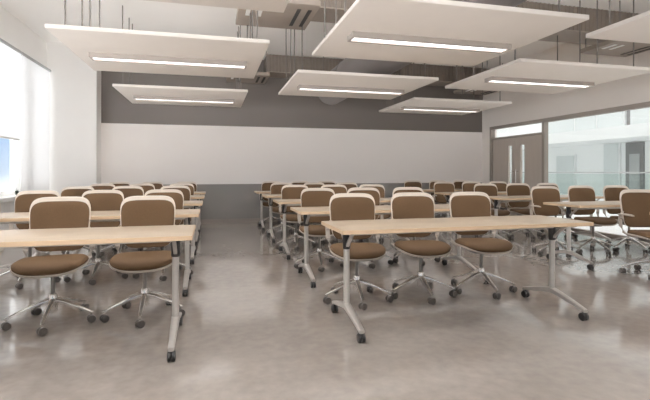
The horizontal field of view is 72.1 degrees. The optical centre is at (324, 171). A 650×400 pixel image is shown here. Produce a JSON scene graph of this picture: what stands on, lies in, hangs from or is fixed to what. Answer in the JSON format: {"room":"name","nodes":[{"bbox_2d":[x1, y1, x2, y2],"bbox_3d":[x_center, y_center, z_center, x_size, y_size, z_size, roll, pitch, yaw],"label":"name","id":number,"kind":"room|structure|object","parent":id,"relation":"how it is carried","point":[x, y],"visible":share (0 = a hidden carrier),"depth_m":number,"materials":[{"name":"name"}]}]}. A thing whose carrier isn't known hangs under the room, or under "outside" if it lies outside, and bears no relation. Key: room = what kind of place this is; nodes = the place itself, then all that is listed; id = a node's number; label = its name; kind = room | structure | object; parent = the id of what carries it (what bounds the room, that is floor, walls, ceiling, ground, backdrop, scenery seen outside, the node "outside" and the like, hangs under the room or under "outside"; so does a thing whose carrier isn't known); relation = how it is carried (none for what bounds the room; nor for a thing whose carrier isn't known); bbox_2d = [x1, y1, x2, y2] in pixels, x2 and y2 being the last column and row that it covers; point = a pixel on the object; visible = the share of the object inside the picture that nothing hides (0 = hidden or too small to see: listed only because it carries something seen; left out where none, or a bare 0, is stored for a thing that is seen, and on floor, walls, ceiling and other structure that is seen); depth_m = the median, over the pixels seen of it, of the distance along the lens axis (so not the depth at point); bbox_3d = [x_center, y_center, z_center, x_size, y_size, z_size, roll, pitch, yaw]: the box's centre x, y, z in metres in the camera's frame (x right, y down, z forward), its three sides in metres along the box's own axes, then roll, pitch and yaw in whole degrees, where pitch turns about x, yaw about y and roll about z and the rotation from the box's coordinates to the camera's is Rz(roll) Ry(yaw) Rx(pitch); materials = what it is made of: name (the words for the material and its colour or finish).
{"room":"classroom","nodes":[
{"label":"classroom","id":0,"kind":"room"},
{"bbox_2d":[0,5,46,229],"bbox_3d":[-3.973,-0.698,2.544,0.250,3.650,13.286,0,0,-14],"label":"wall","id":1,"kind":"structure","parent":0,"point":[13,31],"depth_m":7.39,"materials":[{"name":"paint"}]},
{"bbox_2d":[0,57,19,196],"bbox_3d":[-4.845,-0.793,5.879,0.080,2.360,3.780,0,0,-14],"label":"window","id":2,"kind":"structure","parent":1,"relation":"in","point":[14,144],"depth_m":7.53,"materials":[{"name":"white glass"}]},
{"bbox_2d":[0,38,21,140],"bbox_3d":[-4.556,-1.238,5.638,0.060,1.460,3.370,0,0,-14],"label":"roller blind","id":3,"kind":"object","parent":1,"relation":"attached to","point":[9,54],"visible":1,"depth_m":6.90,"materials":[{"name":"fabric"}]},
{"bbox_2d":[19,52,50,191],"bbox_3d":[-5.144,-0.793,7.954,0.060,2.350,1.370,0,0,-14],"label":"roller blind","id":4,"kind":"object","parent":1,"relation":"attached to","point":[34,76],"visible":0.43,"depth_m":7.87,"materials":[{"name":"fabric"}]},
{"bbox_2d":[47,42,100,193],"bbox_3d":[-5.009,-0.698,8.935,0.885,3.650,0.386,0,0,-14],"label":"wall pier","id":5,"kind":"object","parent":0,"point":[75,87],"visible":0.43,"depth_m":8.76,"materials":[{"name":"paint"}]},
{"bbox_2d":[101,60,481,219],"bbox_3d":[-0.780,-0.698,10.311,10.260,3.650,0.200,0,0,-14],"label":"wall","id":6,"kind":"structure","parent":0,"point":[229,153],"depth_m":10.07,"materials":[{"name":"paint"}]},
{"bbox_2d":[190,213,450,223],"bbox_3d":[-0.301,1.082,10.323,8.925,0.090,0.012,0,0,-14],"label":"baseboard","id":7,"kind":"structure","parent":6,"relation":"attached to","point":[245,220],"depth_m":9.89,"materials":[{"name":"grey"}]},
{"bbox_2d":[0,217,649,399],"bbox_3d":[0.782,1.187,3.750,10.060,0.120,13.686,0,0,-14],"label":"floor","id":8,"kind":"structure","parent":0,"point":[254,326],"depth_m":3.13,"materials":[{"name":"concrete"}]},
{"bbox_2d":[0,190,60,288],"bbox_3d":[-3.026,0.663,4.570,0.613,0.927,0.620,0,0,-16],"label":"office chair","id":9,"kind":"object","parent":8,"relation":"on","point":[24,199],"visible":0.31,"depth_m":4.76,"materials":[{"name":"brown fabric"}]},
{"bbox_2d":[15,194,57,228],"bbox_3d":[-3.091,0.432,4.799,0.420,0.395,0.079,0,0,-16],"label":"cushion","id":10,"kind":"object","parent":9,"relation":"on","point":[23,202],"depth_m":4.76,"materials":[{"name":"brown fabric"}]},
{"bbox_2d":[1,197,95,335],"bbox_3d":[-2.039,0.663,3.339,0.613,0.927,0.620,0,0,-18],"label":"office chair","id":11,"kind":"object","parent":8,"relation":"on","point":[44,212],"visible":0.91,"depth_m":3.46,"materials":[{"name":"brown fabric"}]},
{"bbox_2d":[30,201,88,251],"bbox_3d":[-2.113,0.432,3.566,0.420,0.395,0.079,0,0,-18],"label":"cushion","id":12,"kind":"object","parent":11,"relation":"on","point":[43,214],"depth_m":3.56,"materials":[{"name":"brown fabric"}]},
{"bbox_2d":[46,186,95,256],"bbox_3d":[-3.371,0.663,5.957,0.613,0.927,0.620,0,0,-14],"label":"office chair","id":13,"kind":"object","parent":8,"relation":"on","point":[71,191],"visible":0.22,"depth_m":6.19,"materials":[{"name":"brown fabric"}]},
{"bbox_2d":[61,189,90,196],"bbox_3d":[-3.429,0.432,6.188,0.420,0.395,0.079,0,0,-14],"label":"cushion","id":14,"kind":"object","parent":13,"relation":"on","point":[64,192],"depth_m":6.19,"materials":[{"name":"brown fabric"}]},
{"bbox_2d":[64,190,127,284],"bbox_3d":[-2.398,0.663,4.717,0.613,0.927,0.620,0,0,-16],"label":"office chair","id":15,"kind":"object","parent":8,"relation":"on","point":[100,200],"visible":0.48,"depth_m":4.93,"materials":[{"name":"brown fabric"}]},
{"bbox_2d":[83,193,122,226],"bbox_3d":[-2.464,0.432,4.946,0.420,0.395,0.079,0,0,-16],"label":"cushion","id":16,"kind":"object","parent":15,"relation":"on","point":[98,201],"depth_m":4.95,"materials":[{"name":"brown fabric"}]},
{"bbox_2d":[0,225,195,361],"bbox_3d":[-1.857,0.757,2.753,2.015,0.740,0.712,0,0,-14],"label":"folding table","id":17,"kind":"object","parent":8,"relation":"on","point":[21,238],"visible":1,"depth_m":2.81,"materials":[{"name":"brown wood"}]},
{"bbox_2d":[0,209,199,295],"bbox_3d":[-2.211,0.757,4.147,2.015,0.740,0.712,0,0,-14],"label":"folding table","id":18,"kind":"object","parent":8,"relation":"on","point":[180,214],"visible":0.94,"depth_m":4.10,"materials":[{"name":"brown wood"}]},
{"bbox_2d":[32,200,202,264],"bbox_3d":[-2.564,0.757,5.540,2.015,0.740,0.712,0,0,-14],"label":"folding table","id":19,"kind":"object","parent":8,"relation":"on","point":[187,204],"visible":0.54,"depth_m":5.61,"materials":[{"name":"brown wood"}]},
{"bbox_2d":[100,186,146,255],"bbox_3d":[-2.756,0.663,6.143,0.613,0.927,0.620,0,0,-15],"label":"office chair","id":20,"kind":"object","parent":8,"relation":"on","point":[127,191],"visible":0.19,"depth_m":6.38,"materials":[{"name":"brown fabric"}]},
{"bbox_2d":[115,188,142,198],"bbox_3d":[-2.819,0.432,6.373,0.420,0.395,0.079,0,0,-15],"label":"cushion","id":21,"kind":"object","parent":20,"relation":"on","point":[127,192],"depth_m":6.40,"materials":[{"name":"brown fabric"}]},
{"bbox_2d":[99,196,184,327],"bbox_3d":[-1.414,0.663,3.498,0.613,0.927,0.620,0,0,-15],"label":"office chair","id":22,"kind":"object","parent":8,"relation":"on","point":[134,210],"visible":0.72,"depth_m":3.63,"materials":[{"name":"brown fabric"}]},
{"bbox_2d":[121,200,173,247],"bbox_3d":[-1.476,0.432,3.728,0.420,0.395,0.079,0,0,-15],"label":"cushion","id":23,"kind":"object","parent":22,"relation":"on","point":[133,212],"depth_m":3.73,"materials":[{"name":"brown fabric"}]},
{"bbox_2d":[132,189,192,280],"bbox_3d":[-1.765,0.663,4.880,0.613,0.927,0.620,0,0,-19],"label":"office chair","id":24,"kind":"object","parent":8,"relation":"on","point":[176,195],"visible":0.33,"depth_m":5.13,"materials":[{"name":"brown fabric"}]},
{"bbox_2d":[146,192,182,224],"bbox_3d":[-1.842,0.432,5.106,0.420,0.395,0.079,0,0,-19],"label":"cushion","id":25,"kind":"object","parent":24,"relation":"on","point":[177,197],"depth_m":5.14,"materials":[{"name":"brown fabric"}]},
{"bbox_2d":[151,186,196,250],"bbox_3d":[-2.124,0.663,6.304,0.613,0.927,0.620,0,0,-17],"label":"office chair","id":26,"kind":"object","parent":8,"relation":"on","point":[185,190],"visible":0.2,"depth_m":6.56,"materials":[{"name":"brown fabric"}]},
{"bbox_2d":[165,188,189,208],"bbox_3d":[-2.193,0.432,6.532,0.420,0.395,0.079,0,0,-17],"label":"cushion","id":27,"kind":"object","parent":26,"relation":"on","point":[186,191],"depth_m":6.57,"materials":[{"name":"brown fabric"}]},
{"bbox_2d":[170,183,199,236],"bbox_3d":[-2.470,0.663,7.686,0.613,0.927,0.620,0,0,-18],"label":"office chair","id":28,"kind":"object","parent":8,"relation":"on","point":[189,185],"visible":0.09,"depth_m":7.96,"materials":[{"name":"beige plastic"}]},
{"bbox_2d":[173,185,193,194],"bbox_3d":[-2.543,0.432,7.913,0.420,0.395,0.079,0,0,-18],"label":"cushion","id":29,"kind":"object","parent":28,"relation":"on","point":[191,187],"depth_m":7.96,"materials":[{"name":"brown fabric"}]},
{"bbox_2d":[190,195,204,245],"bbox_3d":[-2.918,0.757,6.934,2.015,0.740,0.712,0,0,-14],"label":"folding table","id":30,"kind":"object","parent":8,"relation":"on","point":[192,197],"visible":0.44,"depth_m":7.10,"materials":[{"name":"brown wood"}]},
{"bbox_2d":[254,191,270,230],"bbox_3d":[-0.394,0.757,9.058,2.015,0.740,0.712,0,0,-14],"label":"folding table","id":31,"kind":"object","parent":8,"relation":"on","point":[257,192],"visible":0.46,"depth_m":8.82,"materials":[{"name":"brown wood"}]},
{"bbox_2d":[257,181,286,225],"bbox_3d":[-1.133,0.663,9.513,0.613,0.927,0.620,0,0,-9],"label":"office chair","id":32,"kind":"object","parent":8,"relation":"on","point":[266,185],"visible":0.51,"depth_m":9.71,"materials":[{"name":"brown fabric"}]},
{"bbox_2d":[262,183,272,200],"bbox_3d":[-1.169,0.432,9.749,0.420,0.395,0.079,0,0,-9],"label":"cushion","id":33,"kind":"object","parent":32,"relation":"on","point":[265,186],"depth_m":9.73,"materials":[{"name":"brown fabric"}]},
{"bbox_2d":[262,194,281,242],"bbox_3d":[-0.040,0.757,7.665,2.015,0.740,0.712,0,0,-14],"label":"folding table","id":34,"kind":"object","parent":8,"relation":"on","point":[271,197],"visible":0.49,"depth_m":7.42,"materials":[{"name":"brown wood"}]},
{"bbox_2d":[265,183,299,235],"bbox_3d":[-0.775,0.663,8.120,0.613,0.927,0.620,0,0,-7],"label":"office chair","id":35,"kind":"object","parent":8,"relation":"on","point":[275,188],"visible":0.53,"depth_m":8.32,"materials":[{"name":"brown fabric"}]},
{"bbox_2d":[271,184,286,205],"bbox_3d":[-0.805,0.432,8.357,0.420,0.395,0.079,0,0,-7],"label":"cushion","id":36,"kind":"object","parent":35,"relation":"on","point":[275,188],"depth_m":8.35,"materials":[{"name":"brown fabric"}]},
{"bbox_2d":[276,185,316,249],"bbox_3d":[-0.437,0.663,6.725,0.613,0.927,0.620,0,0,-7],"label":"office chair","id":37,"kind":"object","parent":8,"relation":"on","point":[288,191],"visible":0.6,"depth_m":6.92,"materials":[{"name":"brown fabric"}]},
{"bbox_2d":[282,187,305,211],"bbox_3d":[-0.465,0.432,6.961,0.420,0.395,0.079,0,0,-7],"label":"cushion","id":38,"kind":"object","parent":37,"relation":"on","point":[287,192],"depth_m":6.96,"materials":[{"name":"brown fabric"}]},
{"bbox_2d":[294,188,343,271],"bbox_3d":[-0.066,0.663,5.317,0.613,0.927,0.620,0,0,-5],"label":"office chair","id":39,"kind":"object","parent":8,"relation":"on","point":[310,197],"visible":0.63,"depth_m":5.52,"materials":[{"name":"brown fabric"}]},
{"bbox_2d":[301,191,333,222],"bbox_3d":[-0.087,0.432,5.554,0.420,0.395,0.079,0,0,-5],"label":"cushion","id":40,"kind":"object","parent":39,"relation":"on","point":[308,198],"depth_m":5.55,"materials":[{"name":"brown fabric"}]},
{"bbox_2d":[317,184,355,245],"bbox_3d":[0.166,0.663,6.852,0.613,0.927,0.620,0,0,-6],"label":"office chair","id":41,"kind":"object","parent":8,"relation":"on","point":[336,188],"visible":0.23,"depth_m":7.11,"materials":[{"name":"brown fabric"}]},
{"bbox_2d":[323,187,346,193],"bbox_3d":[0.140,0.432,7.089,0.420,0.395,0.079,0,0,-6],"label":"cushion","id":42,"kind":"object","parent":41,"relation":"on","point":[336,190],"depth_m":7.11,"materials":[{"name":"brown fabric"}]},
{"bbox_2d":[273,198,408,259],"bbox_3d":[0.313,0.757,6.271,2.015,0.740,0.712,0,0,-14],"label":"folding table","id":43,"kind":"object","parent":8,"relation":"on","point":[285,202],"visible":0.48,"depth_m":6.04,"materials":[{"name":"beige wood"}]},
{"bbox_2d":[323,193,393,309],"bbox_3d":[0.280,0.663,3.928,0.613,0.927,0.620,0,0,-6],"label":"office chair","id":44,"kind":"object","parent":8,"relation":"on","point":[343,206],"visible":0.84,"depth_m":4.11,"materials":[{"name":"brown fabric"}]},
{"bbox_2d":[330,197,374,239],"bbox_3d":[0.257,0.432,4.165,0.420,0.395,0.079,0,0,-6],"label":"cushion","id":45,"kind":"object","parent":44,"relation":"on","point":[341,208],"depth_m":4.16,"materials":[{"name":"brown fabric"}]},
{"bbox_2d":[347,187,393,268],"bbox_3d":[0.520,0.663,5.488,0.613,0.927,0.620,0,0,-6],"label":"office chair","id":46,"kind":"object","parent":8,"relation":"on","point":[373,192],"visible":0.21,"depth_m":5.74,"materials":[{"name":"brown fabric"}]},
{"bbox_2d":[349,190,379,218],"bbox_3d":[0.496,0.432,5.725,0.420,0.395,0.079,0,0,-6],"label":"cushion","id":47,"kind":"object","parent":46,"relation":"on","point":[375,194],"depth_m":5.74,"materials":[{"name":"brown fabric"}]},
{"bbox_2d":[356,184,394,243],"bbox_3d":[0.781,0.663,7.027,0.613,0.927,0.620,0,0,-5],"label":"office chair","id":48,"kind":"object","parent":8,"relation":"on","point":[379,187],"visible":0.34,"depth_m":7.26,"materials":[{"name":"beige plastic"}]},
{"bbox_2d":[364,186,384,204],"bbox_3d":[0.763,0.432,7.265,0.420,0.395,0.079,0,0,-5],"label":"cushion","id":49,"kind":"object","parent":48,"relation":"on","point":[381,189],"depth_m":7.28,"materials":[{"name":"brown fabric"}]},
{"bbox_2d":[290,204,477,287],"bbox_3d":[0.667,0.757,4.877,2.015,0.740,0.712,0,0,-14],"label":"folding table","id":50,"kind":"object","parent":8,"relation":"on","point":[306,212],"visible":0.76,"depth_m":4.66,"materials":[{"name":"beige wood"}]},
{"bbox_2d":[390,187,440,265],"bbox_3d":[1.133,0.663,5.648,0.613,0.927,0.620,0,0,-8],"label":"office chair","id":51,"kind":"object","parent":8,"relation":"on","point":[398,189],"visible":0.23,"depth_m":5.88,"materials":[{"name":"brown fabric"}]},
{"bbox_2d":[388,192,456,304],"bbox_3d":[0.876,0.663,4.079,0.613,0.927,0.620,0,0,-7],"label":"office chair","id":52,"kind":"object","parent":8,"relation":"on","point":[405,205],"visible":0.88,"depth_m":4.20,"materials":[{"name":"brown fabric"}]},
{"bbox_2d":[392,196,433,236],"bbox_3d":[0.850,0.432,4.316,0.420,0.395,0.079,0,0,-7],"label":"cushion","id":53,"kind":"object","parent":52,"relation":"on","point":[403,207],"depth_m":4.32,"materials":[{"name":"brown fabric"}]},
{"bbox_2d":[432,182,454,202],"bbox_3d":[2.468,0.663,8.953,0.613,0.927,0.620,0,0,-3],"label":"office chair","id":54,"kind":"object","parent":8,"relation":"on","point":[438,186],"visible":0.31,"depth_m":9.19,"materials":[{"name":"brown fabric"}]},
{"bbox_2d":[321,215,593,342],"bbox_3d":[1.021,0.757,3.483,2.015,0.740,0.712,0,0,-14],"label":"folding table","id":55,"kind":"object","parent":8,"relation":"on","point":[347,229],"visible":1,"depth_m":3.35,"materials":[{"name":"beige wood"}]},
{"bbox_2d":[447,192,516,298],"bbox_3d":[1.487,0.663,4.234,0.613,0.927,0.620,0,0,-7],"label":"office chair","id":56,"kind":"object","parent":8,"relation":"on","point":[462,204],"visible":0.88,"depth_m":4.33,"materials":[{"name":"brown fabric"}]},
{"bbox_2d":[451,195,490,234],"bbox_3d":[1.457,0.432,4.470,0.420,0.395,0.079,0,0,-7],"label":"cushion","id":57,"kind":"object","parent":56,"relation":"on","point":[461,205],"depth_m":4.47,"materials":[{"name":"brown fabric"}]},
{"bbox_2d":[474,183,512,238],"bbox_3d":[2.837,0.663,7.544,0.613,0.927,0.620,0,0,-8],"label":"office chair","id":58,"kind":"object","parent":8,"relation":"on","point":[490,189],"visible":0.36,"depth_m":7.77,"materials":[{"name":"brown fabric"}]},
{"bbox_2d":[475,185,497,207],"bbox_3d":[2.805,0.432,7.781,0.420,0.395,0.079,0,0,-8],"label":"cushion","id":59,"kind":"object","parent":58,"relation":"on","point":[491,190],"depth_m":7.79,"materials":[{"name":"brown fabric"}]},
{"bbox_2d":[505,183,544,239],"bbox_3d":[3.457,0.663,7.715,0.613,0.927,0.620,0,0,-3],"label":"office chair","id":60,"kind":"object","parent":8,"relation":"on","point":[512,189],"visible":0.75,"depth_m":7.93,"materials":[{"name":"brown fabric"}]},
{"bbox_2d":[507,185,529,206],"bbox_3d":[3.445,0.432,7.953,0.420,0.395,0.079,0,0,-3],"label":"cushion","id":61,"kind":"object","parent":60,"relation":"on","point":[512,190],"depth_m":7.95,"materials":[{"name":"brown fabric"}]},
{"bbox_2d":[482,195,610,243],"bbox_3d":[3.492,0.757,7.077,2.015,0.740,0.712,0,0,-14],"label":"folding table","id":62,"kind":"object","parent":8,"relation":"on","point":[500,199],"visible":0.59,"depth_m":6.92,"materials":[{"name":"beige wood"}]},
{"bbox_2d":[529,186,580,257],"bbox_3d":[3.176,0.663,6.137,0.613,0.927,0.620,0,0,-5],"label":"office chair","id":63,"kind":"object","parent":8,"relation":"on","point":[539,194],"visible":0.59,"depth_m":6.35,"materials":[{"name":"brown fabric"}]},
{"bbox_2d":[532,188,559,215],"bbox_3d":[3.154,0.432,6.374,0.420,0.395,0.079,0,0,-5],"label":"cushion","id":64,"kind":"object","parent":63,"relation":"on","point":[539,195],"depth_m":6.36,"materials":[{"name":"brown fabric"}]},
{"bbox_2d":[543,201,620,269],"bbox_3d":[3.845,0.757,5.683,2.015,0.740,0.712,0,0,-14],"label":"folding table","id":65,"kind":"object","parent":8,"relation":"on","point":[580,205],"visible":0.84,"depth_m":5.45,"materials":[{"name":"beige wood"}]},
{"bbox_2d":[568,185,617,254],"bbox_3d":[3.804,0.663,6.317,0.613,0.927,0.620,0,0,-8],"label":"office chair","id":66,"kind":"object","parent":8,"relation":"on","point":[577,193],"visible":0.71,"depth_m":6.50,"materials":[{"name":"brown fabric"}]},
{"bbox_2d":[569,188,595,214],"bbox_3d":[3.771,0.432,6.554,0.420,0.395,0.079,0,0,-8],"label":"cushion","id":67,"kind":"object","parent":66,"relation":"on","point":[575,194],"depth_m":6.55,"materials":[{"name":"brown fabric"}]},
{"bbox_2d":[603,185,649,252],"bbox_3d":[4.408,0.663,6.457,0.613,0.927,0.620,0,0,-7],"label":"office chair","id":68,"kind":"object","parent":8,"relation":"on","point":[610,192],"visible":0.5,"depth_m":6.66,"materials":[{"name":"brown fabric"}]},
{"bbox_2d":[604,188,626,213],"bbox_3d":[4.380,0.432,6.694,0.420,0.395,0.079,0,0,-7],"label":"cushion","id":69,"kind":"object","parent":68,"relation":"on","point":[610,194],"depth_m":6.68,"materials":[{"name":"brown fabric"}]},
{"bbox_2d":[618,189,649,279],"bbox_3d":[3.591,0.663,4.889,0.630,0.927,0.608,0,0,2],"label":"office chair","id":70,"kind":"object","parent":8,"relation":"on","point":[634,203],"visible":1,"depth_m":5.07,"materials":[{"name":"brown fabric"}]},
{"bbox_2d":[621,192,649,226],"bbox_3d":[3.590,0.432,5.092,0.420,0.395,0.079,0,0,2],"label":"cushion","id":71,"kind":"object","parent":70,"relation":"on","point":[637,204],"depth_m":5.08,"materials":[{"name":"brown fabric"}]},
{"bbox_2d":[0,0,649,68],"bbox_3d":[0.878,-2.598,3.775,10.260,0.150,13.686,0,0,-14],"label":"ceiling","id":72,"kind":"structure","parent":0,"point":[144,15],"depth_m":7.34,"materials":[{"name":"paint"}]},
{"bbox_2d":[45,0,269,78],"bbox_3d":[-1.697,-1.863,4.939,1.960,1.320,1.690,0,0,-14],"label":"ceiling panel","id":73,"kind":"object","parent":72,"relation":"hanging from","point":[101,49],"visible":0.98,"depth_m":4.65,"materials":[{"name":"white"}]},
{"bbox_2d":[94,58,243,67],"bbox_3d":[-1.697,-1.231,4.939,1.586,0.040,0.110,0,0,-14],"label":"diffuser","id":74,"kind":"object","parent":73,"relation":"attached to","point":[198,62],"depth_m":4.94,"materials":[{"name":"white plastic"}]},
{"bbox_2d":[112,5,247,106],"bbox_3d":[-2.368,-1.863,7.585,1.960,1.320,1.690,0,0,-14],"label":"ceiling panel","id":75,"kind":"object","parent":72,"relation":"hanging from","point":[136,94],"visible":0.88,"depth_m":7.31,"materials":[{"name":"white"}]},
{"bbox_2d":[140,99,232,102],"bbox_3d":[-2.368,-1.231,7.585,1.586,0.040,0.110,0,0,-14],"label":"diffuser","id":76,"kind":"object","parent":75,"relation":"attached to","point":[175,100],"depth_m":7.61,"materials":[{"name":"white plastic"}]},
{"bbox_2d":[145,0,288,12],"bbox_3d":[-1.067,-1.863,2.458,1.960,1.320,1.690,0,0,-14],"label":"ceiling panel","id":77,"kind":"object","parent":72,"relation":"hanging from","point":[260,5],"visible":1,"depth_m":3.32,"materials":[{"name":"white"}]},
{"bbox_2d":[226,51,269,83],"bbox_3d":[-1.603,-2.215,9.204,0.820,0.616,0.870,0,0,-14],"label":"ceiling vent","id":78,"kind":"object","parent":72,"relation":"in","point":[260,77],"visible":0.56,"depth_m":9.23,"materials":[{"name":"metal"}]},
{"bbox_2d":[236,0,320,29],"bbox_3d":[-0.606,-2.215,5.479,0.920,0.616,0.920,0,0,-14],"label":"ceiling vent","id":79,"kind":"object","parent":72,"relation":"in","point":[297,14],"visible":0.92,"depth_m":5.49,"materials":[{"name":"metal"}]},
{"bbox_2d":[278,26,438,99],"bbox_3d":[0.400,-1.863,6.678,1.960,1.320,1.690,0,0,-14],"label":"ceiling panel","id":80,"kind":"object","parent":72,"relation":"hanging from","point":[303,82],"visible":0.94,"depth_m":6.39,"materials":[{"name":"white"}]},
{"bbox_2d":[300,88,399,93],"bbox_3d":[0.400,-1.231,6.678,1.586,0.040,0.110,0,0,-14],"label":"diffuser","id":81,"kind":"object","parent":80,"relation":"attached to","point":[351,90],"depth_m":6.67,"materials":[{"name":"white plastic"}]},
{"bbox_2d":[264,54,488,86],"bbox_3d":[1.385,-2.329,10.480,5.560,0.384,0.540,0,0,-14],"label":"beam","id":82,"kind":"structure","parent":72,"relation":"attached to","point":[276,64],"depth_m":9.96,"materials":[{"name":"metal"}]},
{"bbox_2d":[319,0,526,104],"bbox_3d":[1.610,-1.971,3.658,0.646,1.103,12.100,0,0,-14],"label":"air duct","id":83,"kind":"object","parent":72,"relation":"hanging from","point":[348,64],"visible":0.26,"depth_m":6.46,"materials":[{"name":"metal"}]},
{"bbox_2d":[379,63,511,114],"bbox_3d":[2.282,-1.863,8.776,1.960,1.320,1.690,0,0,-14],"label":"ceiling panel","id":84,"kind":"object","parent":72,"relation":"hanging from","point":[418,105],"visible":0.84,"depth_m":8.54,"materials":[{"name":"white"}]},
{"bbox_2d":[406,109,470,111],"bbox_3d":[2.282,-1.231,8.776,1.586,0.040,0.110,0,0,-14],"label":"diffuser","id":85,"kind":"object","parent":84,"relation":"attached to","point":[444,110],"depth_m":8.76,"materials":[{"name":"white plastic"}]},
{"bbox_2d":[312,0,588,65],"bbox_3d":[1.017,-1.863,4.246,1.960,1.320,1.690,0,0,-14],"label":"ceiling panel","id":86,"kind":"object","parent":72,"relation":"hanging from","point":[445,32],"visible":1,"depth_m":3.95,"materials":[{"name":"white"}]},
{"bbox_2d":[352,38,505,51],"bbox_3d":[1.017,-1.231,4.246,1.586,0.040,0.110,0,0,-14],"label":"diffuser","id":87,"kind":"object","parent":86,"relation":"attached to","point":[358,40],"depth_m":4.25,"materials":[{"name":"white plastic"}]},
{"bbox_2d":[311,0,637,44],"bbox_3d":[2.346,-2.329,6.693,5.560,0.384,0.544,0,0,-14],"label":"beam","id":88,"kind":"structure","parent":72,"relation":"attached to","point":[571,34],"depth_m":6.84,"materials":[{"name":"metal"}]},
{"bbox_2d":[453,63,502,94],"bbox_3d":[3.665,-2.215,10.602,0.880,0.616,0.850,0,0,-14],"label":"air duct","id":89,"kind":"object","parent":72,"relation":"in","point":[459,91],"visible":0.43,"depth_m":10.74,"materials":[{"name":"metal"}]},
{"bbox_2d":[445,0,649,93],"bbox_3d":[2.956,-1.863,6.120,1.960,1.320,1.690,0,0,-14],"label":"ceiling panel","id":90,"kind":"object","parent":72,"relation":"hanging from","point":[525,75],"visible":0.86,"depth_m":5.86,"materials":[{"name":"white"}]},
{"bbox_2d":[489,81,587,86],"bbox_3d":[2.956,-1.231,6.120,1.586,0.040,0.110,0,0,-14],"label":"diffuser","id":91,"kind":"object","parent":90,"relation":"attached to","point":[540,83],"depth_m":6.12,"materials":[{"name":"white plastic"}]},
{"bbox_2d":[581,1,649,56],"bbox_3d":[4.648,-2.215,6.972,0.920,0.616,0.730,0,0,-14],"label":"ceiling vent","id":92,"kind":"object","parent":72,"relation":"in","point":[608,47],"visible":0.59,"depth_m":6.95,"materials":[{"name":"metal"}]},
{"bbox_2d":[586,0,649,43],"bbox_3d":[3.595,-1.863,3.600,1.960,1.320,1.690,0,0,-14],"label":"ceiling panel","id":93,"kind":"object","parent":72,"relation":"hanging from","point":[636,28],"visible":1,"depth_m":4.01,"materials":[{"name":"white"}]},
{"bbox_2d":[482,43,649,182],"bbox_3d":[5.744,-0.698,5.010,0.180,3.650,13.286,0,0,-14],"label":"wall","id":94,"kind":"structure","parent":0,"point":[524,107],"depth_m":8.71,"materials":[{"name":"paint"}]},
{"bbox_2d":[490,118,547,215],"bbox_3d":[4.353,0.007,10.183,0.132,2.240,1.880,0,0,-14],"label":"door","id":95,"kind":"structure","parent":94,"relation":"in","point":[535,144],"depth_m":10.05,"materials":[{"name":"brown wood"}]},
{"bbox_2d":[544,101,649,242],"bbox_3d":[5.419,0.007,6.049,0.100,2.240,6.660,0,0,-14],"label":"window","id":96,"kind":"structure","parent":94,"relation":"in","point":[644,104],"depth_m":7.88,"materials":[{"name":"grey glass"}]},
{"bbox_2d":[497,111,649,195],"bbox_3d":[13.318,-1.373,19.886,0.400,13.000,36.000,0,0,-14],"label":"wall","id":97,"kind":"structure","parent":0,"point":[590,158],"depth_m":21.68,"materials":[{"name":"white paint"}]},
{"bbox_2d":[548,118,574,133],"bbox_3d":[12.231,-2.973,23.093,0.130,2.300,1.850,0,0,-14],"label":"window","id":98,"kind":"structure","parent":97,"relation":"in","point":[568,125],"depth_m":23.00,"materials":[{"name":"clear glass"}]},
{"bbox_2d":[556,154,576,193],"bbox_3d":[12.311,0.127,22.778,0.130,2.000,1.200,0,0,-14],"label":"window","id":99,"kind":"structure","parent":97,"relation":"in","point":[564,163],"depth_m":22.71,"materials":[{"name":"clear glass"}]},
{"bbox_2d":[510,122,649,150],"bbox_3d":[12.945,-1.538,15.665,2.400,0.470,28.000,0,0,-14],"label":"slab","id":100,"kind":"object","parent":97,"relation":"attached to","point":[634,132],"depth_m":18.38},
{"bbox_2d":[575,115,596,130],"bbox_3d":[12.625,-2.973,21.542,0.130,2.300,1.250,0,0,-14],"label":"window","id":101,"kind":"structure","parent":97,"relation":"in","point":[590,122],"depth_m":21.47,"materials":[{"name":"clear glass"}]},
{"bbox_2d":[597,111,625,127],"bbox_3d":[12.963,-2.973,20.209,0.130,2.300,1.400,0,0,-14],"label":"window","id":102,"kind":"structure","parent":97,"relation":"in","point":[617,118],"depth_m":20.12,"materials":[{"name":"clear glass"}]},
{"bbox_2d":[604,143,620,185],"bbox_3d":[12.975,-0.098,20.160,0.130,2.450,0.800,0,0,-14],"label":"window","id":103,"kind":"structure","parent":97,"relation":"in","point":[612,151],"depth_m":20.07,"materials":[{"name":"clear glass"}]},
{"bbox_2d":[626,142,644,188],"bbox_3d":[13.247,-0.073,19.089,0.130,2.400,0.810,0,0,-14],"label":"window","id":104,"kind":"structure","parent":97,"relation":"in","point":[635,151],"depth_m":18.98,"materials":[{"name":"clear glass"}]},
{"bbox_2d":[627,107,649,124],"bbox_3d":[13.349,-3.198,18.687,0.130,2.750,1.540,0,0,-14],"label":"window","id":105,"kind":"structure","parent":97,"relation":"in","point":[637,116],"depth_m":18.85,"materials":[{"name":"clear glass"}]},
{"bbox_2d":[550,207,649,235],"bbox_3d":[5.988,3.177,13.281,4.360,4.100,29.200,0,0,-14],"label":"floor","id":106,"kind":"structure","parent":0,"point":[616,229],"depth_m":9.06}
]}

